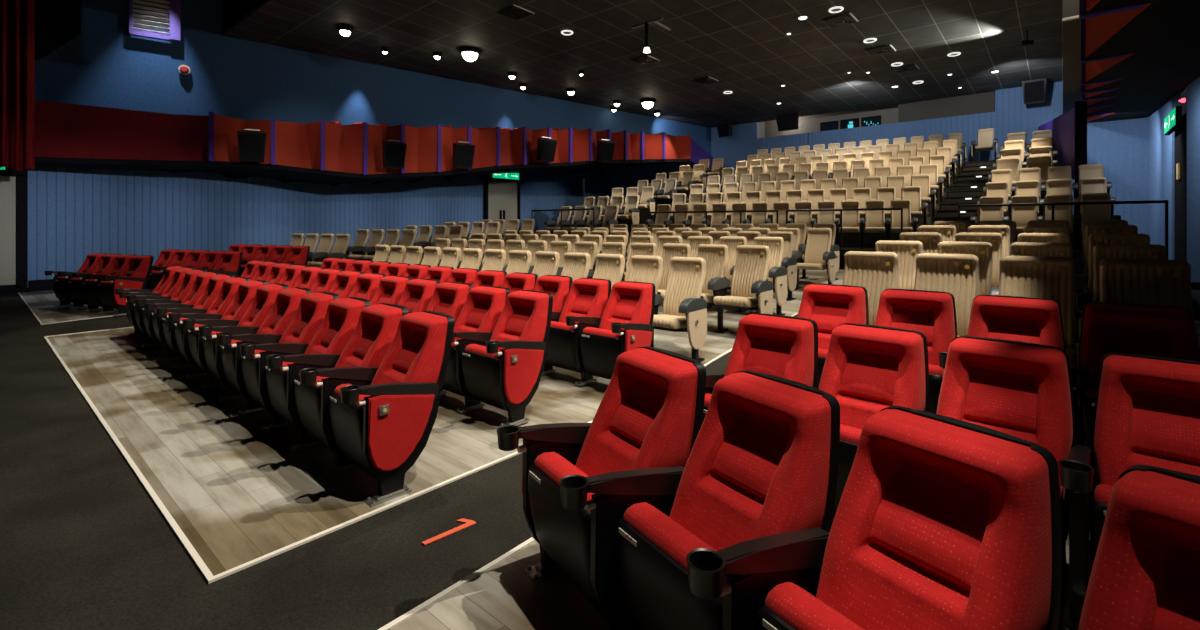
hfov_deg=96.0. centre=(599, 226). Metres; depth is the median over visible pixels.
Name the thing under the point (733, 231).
seat
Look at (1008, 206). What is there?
floor
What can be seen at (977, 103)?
panel
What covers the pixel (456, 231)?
seat
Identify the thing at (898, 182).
seat
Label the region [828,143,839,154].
seat
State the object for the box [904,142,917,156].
seat
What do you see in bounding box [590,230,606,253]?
seat
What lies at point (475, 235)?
seat
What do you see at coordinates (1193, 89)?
wall
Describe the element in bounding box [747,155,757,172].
seat
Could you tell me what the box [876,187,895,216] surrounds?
seat
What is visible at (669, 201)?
floor
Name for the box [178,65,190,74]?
fire alarm
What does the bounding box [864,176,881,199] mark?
seat
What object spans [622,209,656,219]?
floor
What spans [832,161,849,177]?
seat
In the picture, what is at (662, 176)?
seat
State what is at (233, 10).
ceiling
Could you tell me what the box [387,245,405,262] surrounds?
seat
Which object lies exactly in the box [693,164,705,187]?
seat
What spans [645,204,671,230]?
seat
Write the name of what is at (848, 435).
seat cushion
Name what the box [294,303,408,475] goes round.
seat
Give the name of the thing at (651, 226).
seat
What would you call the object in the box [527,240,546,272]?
seat
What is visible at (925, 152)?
seat
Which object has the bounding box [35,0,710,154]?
wall
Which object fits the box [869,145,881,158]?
seat
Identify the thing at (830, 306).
seat
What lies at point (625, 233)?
seat
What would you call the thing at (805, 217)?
seat
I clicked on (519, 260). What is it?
seat
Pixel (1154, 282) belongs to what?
seat
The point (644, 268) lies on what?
seat
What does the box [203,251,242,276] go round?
seat
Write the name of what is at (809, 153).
seat
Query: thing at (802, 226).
seat
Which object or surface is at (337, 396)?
seat cushion
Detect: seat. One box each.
[44,253,106,308]
[68,254,121,310]
[82,255,137,313]
[98,255,153,315]
[115,266,185,340]
[127,267,195,346]
[135,269,207,352]
[145,249,179,289]
[145,272,219,360]
[149,250,194,289]
[156,274,233,368]
[168,277,249,377]
[182,280,267,388]
[183,250,209,268]
[196,251,225,269]
[198,283,287,400]
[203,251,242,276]
[217,287,311,414]
[228,244,246,251]
[238,245,276,276]
[240,292,338,431]
[241,245,260,264]
[241,260,265,280]
[251,262,278,280]
[265,263,292,283]
[265,297,370,451]
[267,245,291,261]
[279,246,309,264]
[279,265,307,287]
[290,233,304,245]
[293,266,324,288]
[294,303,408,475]
[304,233,319,261]
[307,234,334,266]
[310,234,350,266]
[311,268,342,292]
[321,258,341,268]
[329,270,363,298]
[329,310,453,506]
[335,259,356,270]
[346,229,369,258]
[348,229,384,260]
[349,273,386,301]
[350,260,373,273]
[364,229,399,260]
[365,261,390,273]
[370,275,411,304]
[372,245,389,261]
[384,263,409,275]
[386,229,415,262]
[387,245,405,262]
[397,225,417,245]
[397,278,439,312]
[403,246,422,264]
[403,264,430,279]
[414,225,431,257]
[419,238,450,265]
[421,247,440,266]
[423,225,446,253]
[424,266,453,282]
[426,282,472,394]
[427,222,455,246]
[439,247,460,268]
[442,285,509,412]
[447,268,478,284]
[448,225,462,246]
[451,238,466,268]
[458,222,469,240]
[459,239,484,271]
[459,248,482,269]
[462,290,552,426]
[467,220,491,244]
[467,222,484,247]
[471,233,485,239]
[473,270,506,287]
[479,239,504,270]
[481,249,505,270]
[482,233,501,259]
[485,222,499,245]
[494,219,505,237]
[496,346,705,629]
[502,240,524,270]
[502,272,537,292]
[503,230,517,239]
[504,234,519,251]
[506,219,519,231]
[506,250,531,273]
[519,219,534,235]
[520,230,532,239]
[522,234,537,250]
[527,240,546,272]
[532,251,559,276]
[533,275,572,374]
[536,230,549,239]
[541,234,557,250]
[544,206,571,233]
[545,278,610,385]
[550,241,570,275]
[553,230,567,240]
[560,206,586,230]
[561,234,579,252]
[561,252,590,280]
[571,197,594,218]
[571,230,586,240]
[575,205,602,230]
[575,241,597,277]
[576,228,590,234]
[580,281,654,379]
[583,235,601,267]
[586,196,609,221]
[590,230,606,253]
[591,205,618,234]
[593,254,624,288]
[594,228,608,234]
[601,196,623,223]
[602,242,625,280]
[606,235,626,264]
[609,188,623,219]
[611,231,628,256]
[612,228,627,250]
[613,224,627,228]
[616,370,839,629]
[617,195,638,223]
[622,187,638,208]
[622,235,652,280]
[624,231,650,267]
[625,228,647,259]
[625,243,656,280]
[626,224,645,251]
[628,255,662,346]
[637,180,647,209]
[638,186,654,218]
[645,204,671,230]
[648,173,665,200]
[649,224,664,235]
[651,179,662,204]
[652,228,668,242]
[652,257,706,361]
[655,231,675,248]
[656,236,681,256]
[657,178,677,200]
[658,243,690,300]
[661,172,680,193]
[667,204,690,227]
[669,224,684,230]
[670,193,685,218]
[674,228,691,235]
[675,171,694,190]
[679,165,689,191]
[681,231,701,243]
[685,184,704,203]
[686,204,709,227]
[687,236,712,307]
[688,193,703,217]
[690,224,706,230]
[691,159,710,176]
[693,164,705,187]
[697,228,715,235]
[698,244,729,331]
[702,313,817,422]
[703,175,720,196]
[703,183,720,203]
[707,158,723,177]
[707,192,721,217]
[707,203,729,227]
[708,231,729,293]
[711,224,729,230]
[713,245,772,313]
[719,236,746,311]
[720,168,733,188]
[722,174,736,196]
[722,182,737,202]
[722,228,741,235]
[726,192,740,217]
[730,203,749,227]
[733,161,746,174]
[735,224,753,230]
[736,167,747,187]
[737,231,760,244]
[739,173,753,194]
[741,182,756,202]
[745,191,760,217]
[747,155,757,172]
[748,228,769,236]
[749,160,760,173]
[751,202,770,227]
[752,166,763,182]
[754,237,786,314]
[756,173,770,190]
[756,406,1061,629]
[757,149,767,159]
[759,224,778,231]
[760,181,775,201]
[761,153,771,171]
[763,159,775,172]
[765,190,780,217]
[767,165,778,180]
[768,231,796,299]
[771,148,780,158]
[772,202,792,227]
[775,152,785,164]
[775,172,789,190]
[777,228,802,288]
[779,158,790,171]
[780,180,794,201]
[783,164,794,179]
[784,147,794,157]
[785,223,808,278]
[786,190,802,217]
[789,151,800,163]
[794,157,806,170]
[794,171,808,189]
[794,201,815,228]
[797,228,835,283]
[797,283,868,388]
[799,145,809,156]
[799,163,812,178]
[800,179,816,217]
[802,223,838,279]
[804,150,815,162]
[807,189,824,216]
[810,155,822,173]
[813,144,824,155]
[813,170,827,188]
[816,162,831,177]
[817,201,839,247]
[818,323,928,516]
[820,149,831,161]
[820,178,839,217]
[827,154,839,175]
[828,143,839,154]
[829,188,846,216]
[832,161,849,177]
[833,169,848,188]
[835,148,847,160]
[839,200,863,248]
[842,177,862,217]
[842,251,898,324]
[843,142,855,153]
[843,153,856,174]
[850,160,864,177]
[852,146,864,159]
[852,188,870,216]
[853,168,869,187]
[859,140,871,151]
[861,152,873,167]
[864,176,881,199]
[865,200,889,239]
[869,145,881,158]
[869,159,883,176]
[874,288,956,413]
[875,166,891,186]
[875,240,922,289]
[876,139,888,150]
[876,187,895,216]
[878,151,892,166]
[886,144,899,157]
[887,175,904,199]
[889,157,903,175]
[891,199,917,232]
[893,137,905,149]
[897,149,911,165]
[897,165,913,185]
[900,232,941,252]
[901,186,927,224]
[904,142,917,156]
[908,156,923,174]
[910,136,923,148]
[911,174,936,216]
[914,253,978,336]
[916,148,930,164]
[918,225,955,241]
[920,164,943,203]
[923,141,937,155]
[929,134,942,147]
[929,155,950,192]
[934,221,967,233]
[936,147,956,181]
[936,336,1094,629]
[938,241,998,294]
[942,139,961,172]
[947,133,966,164]
[955,233,1002,286]
[967,295,1085,444]
[968,225,1009,256]
[970,196,1009,225]
[971,128,997,161]
[976,182,1010,224]
[979,221,1015,244]
[983,169,1014,199]
[988,158,1018,185]
[992,148,1025,169]
[997,140,1028,161]
[999,255,1081,418]
[1000,132,1030,152]
[1010,242,1092,317]
[1011,195,1043,232]
[1015,180,1044,216]
[1017,233,1087,342]
[1018,167,1046,215]
[1023,225,1083,318]
[1026,156,1050,185]
[1028,220,1081,293]
[1029,146,1057,166]
[1031,137,1057,159]
[1032,130,1054,153]
[1045,194,1080,249]
[1046,179,1078,232]
[1048,166,1077,214]
[1078,164,1111,197]
[1078,302,1199,448]
[1078,465,1199,629]
[1080,177,1115,219]
[1081,193,1120,232]
[1082,220,1127,273]
[1085,225,1137,291]
[1088,233,1149,301]
[1090,353,1199,570]
[1093,244,1199,320]
[1099,258,1199,338]
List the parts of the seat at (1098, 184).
backrest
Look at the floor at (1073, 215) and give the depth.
10.96 m
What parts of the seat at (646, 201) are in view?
backrest, panel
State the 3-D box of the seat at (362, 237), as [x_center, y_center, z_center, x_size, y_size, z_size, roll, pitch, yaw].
[-6.160,0.597,13.395,0.687,1.083,0.704,0,0,30]
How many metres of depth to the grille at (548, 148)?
17.89 m
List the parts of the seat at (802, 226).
backrest, armrest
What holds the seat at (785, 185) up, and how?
on the floor at (920, 219)
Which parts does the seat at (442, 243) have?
backrest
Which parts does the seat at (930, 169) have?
backrest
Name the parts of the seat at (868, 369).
backrest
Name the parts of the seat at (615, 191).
backrest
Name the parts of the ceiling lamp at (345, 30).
bulb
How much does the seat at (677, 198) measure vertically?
1.083 m
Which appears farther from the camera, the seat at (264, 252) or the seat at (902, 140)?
the seat at (902, 140)
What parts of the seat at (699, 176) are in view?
backrest, panel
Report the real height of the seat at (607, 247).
1.083 m
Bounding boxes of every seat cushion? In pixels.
[192,324,202,332]
[209,331,222,340]
[228,340,239,349]
[251,350,263,360]
[278,362,291,373]
[299,374,328,388]
[310,262,322,266]
[334,384,370,408]
[348,255,364,258]
[364,255,373,259]
[465,344,499,360]
[534,452,594,512]
[545,227,559,230]
[550,321,574,331]
[560,227,575,230]
[583,327,620,340]
[617,215,631,218]
[624,502,722,601]
[638,204,648,208]
[652,314,686,328]
[657,195,671,198]
[658,289,665,298]
[675,187,689,190]
[693,179,701,182]
[701,293,713,302]
[704,393,711,405]
[707,172,720,175]
[713,296,757,307]
[765,582,864,629]
[797,263,825,269]
[818,348,827,357]
[839,227,858,231]
[840,424,861,443]
[865,227,884,232]
[885,212,890,216]
[891,227,911,232]
[911,211,921,216]
[921,197,930,202]
[929,364,943,376]
[930,185,937,190]
[975,145,993,150]
[1016,227,1022,232]
[1059,479,1062,498]
[1066,348,1076,366]
[1084,387,1096,398]
[1094,484,1112,503]
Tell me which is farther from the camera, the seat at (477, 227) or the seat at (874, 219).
the seat at (477, 227)
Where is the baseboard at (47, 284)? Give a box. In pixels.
[29,279,53,291]
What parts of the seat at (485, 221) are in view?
backrest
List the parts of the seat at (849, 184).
backrest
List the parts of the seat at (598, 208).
backrest, armrest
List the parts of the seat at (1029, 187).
backrest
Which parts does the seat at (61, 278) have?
foot plate, armrest, armrest, backrest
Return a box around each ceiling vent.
[497,4,534,19]
[631,55,659,64]
[692,76,718,84]
[822,12,858,27]
[865,44,895,55]
[891,63,919,72]
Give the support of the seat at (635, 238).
on the floor at (237, 491)
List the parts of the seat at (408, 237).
backrest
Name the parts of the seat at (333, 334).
foot plate, armrest, backrest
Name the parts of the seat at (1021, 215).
backrest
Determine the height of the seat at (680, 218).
1.083 m
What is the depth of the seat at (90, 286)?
9.36 m
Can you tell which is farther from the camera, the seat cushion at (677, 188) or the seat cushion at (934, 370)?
the seat cushion at (677, 188)
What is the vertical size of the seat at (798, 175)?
1.083 m
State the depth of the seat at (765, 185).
15.45 m
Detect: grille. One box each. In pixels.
[240,134,263,159]
[385,144,404,166]
[456,146,473,166]
[541,141,555,160]
[601,143,614,160]
[718,124,728,136]
[777,115,794,129]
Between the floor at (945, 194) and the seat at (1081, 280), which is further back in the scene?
the floor at (945, 194)
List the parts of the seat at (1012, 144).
backrest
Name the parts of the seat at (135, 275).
armrest, panel, backrest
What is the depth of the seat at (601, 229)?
12.90 m
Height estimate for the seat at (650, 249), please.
1.083 m
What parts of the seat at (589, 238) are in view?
backrest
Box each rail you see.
[531,208,594,229]
[642,210,777,224]
[786,208,902,248]
[958,200,1168,259]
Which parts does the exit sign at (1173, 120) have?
lit panel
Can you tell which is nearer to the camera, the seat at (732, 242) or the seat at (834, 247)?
the seat at (732, 242)
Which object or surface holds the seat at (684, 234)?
on the floor at (237, 491)
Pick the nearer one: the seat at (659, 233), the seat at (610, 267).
the seat at (610, 267)
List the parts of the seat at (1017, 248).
backrest, armrest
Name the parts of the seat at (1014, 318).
backrest, armrest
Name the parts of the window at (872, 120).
glass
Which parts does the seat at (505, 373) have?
number plate, foot plate, backrest, armrest, panel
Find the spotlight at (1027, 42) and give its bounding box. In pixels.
[1022,30,1033,45]
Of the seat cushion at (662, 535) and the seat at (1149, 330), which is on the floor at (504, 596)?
the seat at (1149, 330)
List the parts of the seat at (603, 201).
backrest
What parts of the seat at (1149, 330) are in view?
backrest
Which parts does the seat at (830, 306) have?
backrest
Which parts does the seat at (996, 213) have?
armrest, backrest, armrest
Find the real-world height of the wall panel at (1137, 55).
2.480 m
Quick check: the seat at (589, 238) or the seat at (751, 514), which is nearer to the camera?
the seat at (751, 514)
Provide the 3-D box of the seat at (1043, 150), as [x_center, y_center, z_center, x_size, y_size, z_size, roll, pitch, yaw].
[10.970,-1.492,13.378,0.572,1.083,0.703,0,0,41]
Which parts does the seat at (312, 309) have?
foot plate, armrest, backrest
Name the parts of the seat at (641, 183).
backrest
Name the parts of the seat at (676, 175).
backrest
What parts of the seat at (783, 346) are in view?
armrest, backrest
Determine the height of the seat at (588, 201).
1.083 m
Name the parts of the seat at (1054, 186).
backrest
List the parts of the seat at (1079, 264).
backrest, armrest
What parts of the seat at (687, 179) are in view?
backrest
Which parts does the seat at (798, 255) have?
backrest, armrest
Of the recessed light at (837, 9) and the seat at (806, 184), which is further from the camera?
the seat at (806, 184)
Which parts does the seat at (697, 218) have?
backrest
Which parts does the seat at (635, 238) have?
backrest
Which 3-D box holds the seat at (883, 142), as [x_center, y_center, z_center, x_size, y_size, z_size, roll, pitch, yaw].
[9.841,-2.562,18.794,0.519,1.083,0.703,0,0,35]
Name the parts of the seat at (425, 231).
armrest, backrest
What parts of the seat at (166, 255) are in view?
backrest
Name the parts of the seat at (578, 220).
backrest, armrest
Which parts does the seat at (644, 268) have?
backrest, armrest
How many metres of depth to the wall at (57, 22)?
12.52 m
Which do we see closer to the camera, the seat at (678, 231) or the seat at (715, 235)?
the seat at (715, 235)
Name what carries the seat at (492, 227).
on the floor at (84, 545)
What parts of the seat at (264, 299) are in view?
foot plate, armrest, backrest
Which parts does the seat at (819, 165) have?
backrest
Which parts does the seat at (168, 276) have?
armrest, foot plate, armrest, backrest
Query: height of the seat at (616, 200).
1.083 m
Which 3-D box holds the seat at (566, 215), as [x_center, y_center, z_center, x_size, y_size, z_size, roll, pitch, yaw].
[-1.185,-0.064,15.550,0.644,1.083,0.703,0,0,37]
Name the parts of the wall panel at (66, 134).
panel, panel, panel, panel, panel, panel, panel, panel, panel, panel, panel, panel, panel, panel, panel, panel, panel, panel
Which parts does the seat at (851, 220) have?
backrest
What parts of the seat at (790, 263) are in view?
backrest, armrest, panel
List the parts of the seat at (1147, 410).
backrest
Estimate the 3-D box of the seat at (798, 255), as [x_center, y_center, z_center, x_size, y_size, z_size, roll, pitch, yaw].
[3.364,0.559,9.832,0.551,1.083,0.703,0,0,40]
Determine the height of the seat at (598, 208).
1.083 m
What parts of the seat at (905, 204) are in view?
backrest, armrest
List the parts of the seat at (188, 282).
foot plate, armrest, backrest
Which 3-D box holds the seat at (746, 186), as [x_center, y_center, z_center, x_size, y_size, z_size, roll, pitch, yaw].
[4.253,-0.777,15.467,0.520,1.083,0.703,0,0,30]
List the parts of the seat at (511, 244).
backrest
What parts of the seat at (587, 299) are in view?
backrest, foot plate, armrest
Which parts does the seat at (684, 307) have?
backrest, armrest, panel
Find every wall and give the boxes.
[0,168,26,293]
[27,166,609,280]
[35,0,80,59]
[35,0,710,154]
[610,81,1148,234]
[690,139,712,168]
[758,104,897,137]
[1038,108,1074,179]
[1149,91,1180,259]
[1187,76,1199,282]
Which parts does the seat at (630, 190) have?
backrest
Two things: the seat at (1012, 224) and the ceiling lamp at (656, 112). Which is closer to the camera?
the seat at (1012, 224)
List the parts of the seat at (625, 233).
backrest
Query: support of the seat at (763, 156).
on the floor at (951, 172)
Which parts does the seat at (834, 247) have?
backrest, armrest, panel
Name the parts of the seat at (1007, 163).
backrest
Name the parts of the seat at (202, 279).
foot plate, armrest, backrest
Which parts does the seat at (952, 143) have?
backrest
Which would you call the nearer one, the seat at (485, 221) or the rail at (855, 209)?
the rail at (855, 209)
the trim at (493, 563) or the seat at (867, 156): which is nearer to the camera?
the trim at (493, 563)
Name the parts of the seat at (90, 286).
armrest, foot plate, backrest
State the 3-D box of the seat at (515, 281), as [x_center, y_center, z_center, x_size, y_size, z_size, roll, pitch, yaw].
[-1.101,1.044,6.258,0.584,0.969,0.775,0,0,41]
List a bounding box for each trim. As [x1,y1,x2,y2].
[18,293,42,324]
[43,315,112,324]
[44,336,214,583]
[47,327,132,336]
[214,313,797,580]
[378,537,534,629]
[1062,15,1080,21]
[1063,0,1080,113]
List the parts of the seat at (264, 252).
backrest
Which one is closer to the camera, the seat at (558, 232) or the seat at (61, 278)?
the seat at (61, 278)
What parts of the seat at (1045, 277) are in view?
backrest, armrest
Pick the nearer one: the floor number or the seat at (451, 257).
the floor number
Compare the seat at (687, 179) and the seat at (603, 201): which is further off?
the seat at (687, 179)
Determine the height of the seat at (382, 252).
1.083 m
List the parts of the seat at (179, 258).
backrest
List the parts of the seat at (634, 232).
backrest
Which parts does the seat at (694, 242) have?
backrest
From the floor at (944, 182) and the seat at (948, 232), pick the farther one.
the floor at (944, 182)
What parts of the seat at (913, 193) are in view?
backrest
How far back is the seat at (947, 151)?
15.99 m
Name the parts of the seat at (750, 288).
backrest, armrest, panel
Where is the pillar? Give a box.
[1075,101,1086,214]
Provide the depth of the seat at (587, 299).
5.43 m
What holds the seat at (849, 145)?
on the floor at (961, 169)
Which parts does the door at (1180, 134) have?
plate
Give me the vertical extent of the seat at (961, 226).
1.083 m
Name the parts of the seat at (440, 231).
armrest, backrest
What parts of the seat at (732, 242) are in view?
armrest, backrest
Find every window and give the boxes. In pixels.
[820,121,838,130]
[840,118,858,128]
[861,115,880,126]
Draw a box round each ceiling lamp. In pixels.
[337,24,352,36]
[381,47,388,53]
[433,51,441,59]
[459,46,480,61]
[508,72,516,78]
[519,83,526,89]
[566,88,575,94]
[613,100,620,106]
[640,98,655,108]
[654,110,659,115]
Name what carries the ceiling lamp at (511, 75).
attached to the ceiling at (744, 45)
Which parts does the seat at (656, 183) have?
backrest, armrest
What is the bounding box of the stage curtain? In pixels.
[0,0,34,170]
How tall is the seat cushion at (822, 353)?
0.346 m
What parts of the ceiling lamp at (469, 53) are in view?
bulb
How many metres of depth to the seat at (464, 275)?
7.14 m
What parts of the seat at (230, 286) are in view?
foot plate, armrest, backrest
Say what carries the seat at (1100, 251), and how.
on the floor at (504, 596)
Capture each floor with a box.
[0,269,1199,629]
[47,268,843,575]
[389,290,1199,629]
[586,219,647,230]
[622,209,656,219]
[625,244,875,268]
[627,231,900,247]
[639,200,688,209]
[652,217,932,231]
[655,191,705,200]
[670,204,940,218]
[704,192,947,203]
[720,181,953,197]
[738,171,959,188]
[945,163,964,171]
[1004,206,1040,215]
[1016,233,1081,252]
[1044,215,1080,232]
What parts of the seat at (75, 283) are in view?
armrest, foot plate, backrest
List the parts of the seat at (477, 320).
foot plate, armrest, backrest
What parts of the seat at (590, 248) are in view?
armrest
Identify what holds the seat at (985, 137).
on the staircase
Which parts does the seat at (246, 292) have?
foot plate, armrest, backrest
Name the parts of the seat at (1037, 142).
backrest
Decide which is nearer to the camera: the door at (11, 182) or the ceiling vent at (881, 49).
the door at (11, 182)
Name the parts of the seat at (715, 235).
backrest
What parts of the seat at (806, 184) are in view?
backrest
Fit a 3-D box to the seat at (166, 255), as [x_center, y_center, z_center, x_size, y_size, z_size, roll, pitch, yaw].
[-9.274,0.960,11.261,0.684,0.969,0.760,0,0,27]
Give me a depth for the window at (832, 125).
22.37 m
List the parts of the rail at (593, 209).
rail, post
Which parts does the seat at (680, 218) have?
backrest, armrest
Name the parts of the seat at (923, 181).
backrest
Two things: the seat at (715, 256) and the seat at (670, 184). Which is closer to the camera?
the seat at (715, 256)
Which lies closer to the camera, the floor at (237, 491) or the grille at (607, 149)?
the floor at (237, 491)
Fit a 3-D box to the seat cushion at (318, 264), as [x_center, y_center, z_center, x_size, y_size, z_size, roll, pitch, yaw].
[-6.044,0.820,11.910,0.436,0.120,0.495,0,0,29]
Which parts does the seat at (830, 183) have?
backrest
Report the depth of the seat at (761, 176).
16.68 m
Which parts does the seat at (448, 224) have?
backrest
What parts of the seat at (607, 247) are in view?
backrest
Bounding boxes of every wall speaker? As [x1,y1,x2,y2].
[237,129,266,161]
[382,140,406,168]
[453,141,474,168]
[536,137,556,161]
[596,139,615,162]
[717,122,732,137]
[776,113,798,131]
[1022,78,1046,103]
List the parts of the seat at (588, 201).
backrest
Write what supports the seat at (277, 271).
on the floor at (237, 491)
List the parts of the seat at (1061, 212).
backrest, armrest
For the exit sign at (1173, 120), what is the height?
0.400 m
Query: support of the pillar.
on the floor at (1073, 215)
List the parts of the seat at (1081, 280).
backrest, armrest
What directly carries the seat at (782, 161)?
on the floor at (944, 182)
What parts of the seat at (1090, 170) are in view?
backrest, armrest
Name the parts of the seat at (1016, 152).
backrest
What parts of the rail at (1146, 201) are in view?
post, rail, post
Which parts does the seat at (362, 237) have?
armrest, backrest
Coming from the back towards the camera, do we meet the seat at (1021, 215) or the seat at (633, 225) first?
the seat at (633, 225)
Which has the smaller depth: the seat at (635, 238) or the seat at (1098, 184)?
the seat at (635, 238)
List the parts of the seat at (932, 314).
backrest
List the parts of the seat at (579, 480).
knob, panel, foot plate, armrest, knob, armrest, backrest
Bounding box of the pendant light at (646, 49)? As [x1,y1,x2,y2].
[631,18,670,52]
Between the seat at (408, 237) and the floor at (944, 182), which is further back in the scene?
the floor at (944, 182)
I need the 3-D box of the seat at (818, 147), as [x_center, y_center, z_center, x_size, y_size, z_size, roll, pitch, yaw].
[8.096,-2.562,20.034,0.519,1.083,0.703,0,0,35]
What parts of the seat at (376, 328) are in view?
knob, foot plate, armrest, backrest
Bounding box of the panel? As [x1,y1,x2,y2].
[898,91,994,122]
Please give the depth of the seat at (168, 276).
7.63 m
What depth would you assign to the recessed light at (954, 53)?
14.71 m
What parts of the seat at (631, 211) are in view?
backrest, armrest, panel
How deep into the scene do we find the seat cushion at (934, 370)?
3.32 m
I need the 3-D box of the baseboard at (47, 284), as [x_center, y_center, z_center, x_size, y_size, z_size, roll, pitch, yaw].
[-6.437,1.380,20.795,0.180,0.260,21.400,0,0,41]
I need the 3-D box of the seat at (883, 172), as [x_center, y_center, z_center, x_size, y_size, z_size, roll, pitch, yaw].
[7.761,-1.135,14.729,0.527,1.083,0.703,0,0,31]
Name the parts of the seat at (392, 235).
backrest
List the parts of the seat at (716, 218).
armrest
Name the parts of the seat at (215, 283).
foot plate, armrest, backrest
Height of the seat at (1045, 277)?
1.083 m
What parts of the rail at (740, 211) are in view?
rail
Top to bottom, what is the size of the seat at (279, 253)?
0.969 m
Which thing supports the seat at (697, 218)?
on the floor at (842, 251)
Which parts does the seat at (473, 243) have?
backrest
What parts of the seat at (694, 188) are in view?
backrest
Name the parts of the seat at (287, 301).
foot plate, armrest, backrest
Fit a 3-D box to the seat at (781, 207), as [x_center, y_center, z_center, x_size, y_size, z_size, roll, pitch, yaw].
[4.295,-0.064,12.767,0.489,1.083,0.703,0,0,27]
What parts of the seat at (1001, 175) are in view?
backrest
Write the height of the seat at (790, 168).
1.083 m
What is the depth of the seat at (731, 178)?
17.23 m
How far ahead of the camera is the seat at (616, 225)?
13.97 m
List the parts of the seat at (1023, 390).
backrest, foot plate, armrest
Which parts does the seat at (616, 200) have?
backrest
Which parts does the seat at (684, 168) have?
backrest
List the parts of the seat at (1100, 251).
backrest, armrest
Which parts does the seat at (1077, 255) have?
backrest, armrest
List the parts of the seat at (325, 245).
armrest, backrest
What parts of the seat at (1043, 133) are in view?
backrest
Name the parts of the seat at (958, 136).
backrest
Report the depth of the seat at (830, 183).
14.63 m
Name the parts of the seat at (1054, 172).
backrest, armrest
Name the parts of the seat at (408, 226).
backrest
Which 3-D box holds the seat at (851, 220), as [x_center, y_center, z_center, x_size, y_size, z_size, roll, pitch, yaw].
[5.639,-0.064,12.076,0.489,1.083,0.703,0,0,27]
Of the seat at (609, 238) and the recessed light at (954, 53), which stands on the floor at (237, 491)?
the seat at (609, 238)
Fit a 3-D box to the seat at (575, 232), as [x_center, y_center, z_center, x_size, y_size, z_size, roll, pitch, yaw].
[-0.627,0.617,11.669,0.551,1.083,0.703,0,0,40]
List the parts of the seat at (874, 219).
backrest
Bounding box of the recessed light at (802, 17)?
[797,15,808,19]
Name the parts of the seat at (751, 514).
knob, backrest, armrest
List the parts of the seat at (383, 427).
knob, number plate, foot plate, armrest, panel, backrest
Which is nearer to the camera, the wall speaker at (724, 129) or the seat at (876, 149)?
the seat at (876, 149)
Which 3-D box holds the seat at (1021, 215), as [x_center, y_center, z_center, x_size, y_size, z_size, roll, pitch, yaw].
[7.952,-0.064,10.065,0.490,1.083,0.703,0,0,41]
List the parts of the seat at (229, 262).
armrest, backrest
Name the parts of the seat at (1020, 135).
backrest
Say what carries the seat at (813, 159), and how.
on the floor at (944, 182)
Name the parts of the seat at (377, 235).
armrest, backrest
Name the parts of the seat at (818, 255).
backrest, armrest, panel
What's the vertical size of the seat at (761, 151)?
1.083 m
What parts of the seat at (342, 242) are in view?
armrest, backrest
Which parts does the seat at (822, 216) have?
backrest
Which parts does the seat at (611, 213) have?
backrest, panel, armrest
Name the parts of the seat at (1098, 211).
backrest, armrest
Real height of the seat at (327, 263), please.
0.969 m
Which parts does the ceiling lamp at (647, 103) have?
bulb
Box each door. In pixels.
[0,171,23,286]
[484,177,519,239]
[1174,112,1186,261]
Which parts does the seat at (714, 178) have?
backrest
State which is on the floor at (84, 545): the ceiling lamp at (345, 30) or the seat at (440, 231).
the seat at (440, 231)
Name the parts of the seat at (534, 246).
armrest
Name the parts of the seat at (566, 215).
armrest, backrest, armrest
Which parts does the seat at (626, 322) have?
backrest, armrest, panel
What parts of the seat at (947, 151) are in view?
backrest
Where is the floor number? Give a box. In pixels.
[422,518,475,544]
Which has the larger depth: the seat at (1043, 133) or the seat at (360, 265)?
the seat at (1043, 133)
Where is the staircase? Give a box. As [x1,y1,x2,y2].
[927,160,995,226]
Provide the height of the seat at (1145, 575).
0.969 m
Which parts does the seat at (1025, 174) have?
backrest, armrest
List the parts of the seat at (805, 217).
armrest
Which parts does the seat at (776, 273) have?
backrest, armrest, panel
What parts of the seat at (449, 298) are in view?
backrest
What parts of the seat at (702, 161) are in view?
backrest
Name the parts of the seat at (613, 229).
backrest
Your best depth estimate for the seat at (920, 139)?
18.39 m
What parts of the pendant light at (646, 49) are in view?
frame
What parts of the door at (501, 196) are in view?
handle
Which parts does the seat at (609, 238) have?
backrest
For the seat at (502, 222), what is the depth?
15.95 m
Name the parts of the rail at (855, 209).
post, rail, post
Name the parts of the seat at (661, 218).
armrest, backrest, armrest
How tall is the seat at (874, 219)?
1.083 m
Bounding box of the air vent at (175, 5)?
[129,0,180,41]
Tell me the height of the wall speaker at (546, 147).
0.837 m
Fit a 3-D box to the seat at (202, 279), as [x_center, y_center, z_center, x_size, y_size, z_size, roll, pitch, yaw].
[-5.108,1.063,6.604,0.584,0.969,0.775,0,0,44]
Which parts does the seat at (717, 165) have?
backrest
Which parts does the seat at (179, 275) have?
foot plate, armrest, backrest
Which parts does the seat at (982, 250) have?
armrest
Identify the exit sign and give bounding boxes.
[491,173,518,179]
[1164,106,1181,134]
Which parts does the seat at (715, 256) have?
backrest, armrest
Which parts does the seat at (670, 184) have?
backrest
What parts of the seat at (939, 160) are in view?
backrest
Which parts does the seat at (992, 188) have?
panel, backrest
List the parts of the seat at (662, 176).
backrest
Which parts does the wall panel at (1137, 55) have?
panel, panel, panel, panel, panel, panel, panel, panel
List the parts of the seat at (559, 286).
foot plate, backrest, armrest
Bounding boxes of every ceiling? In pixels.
[223,0,263,31]
[223,0,1062,127]
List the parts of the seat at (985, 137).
backrest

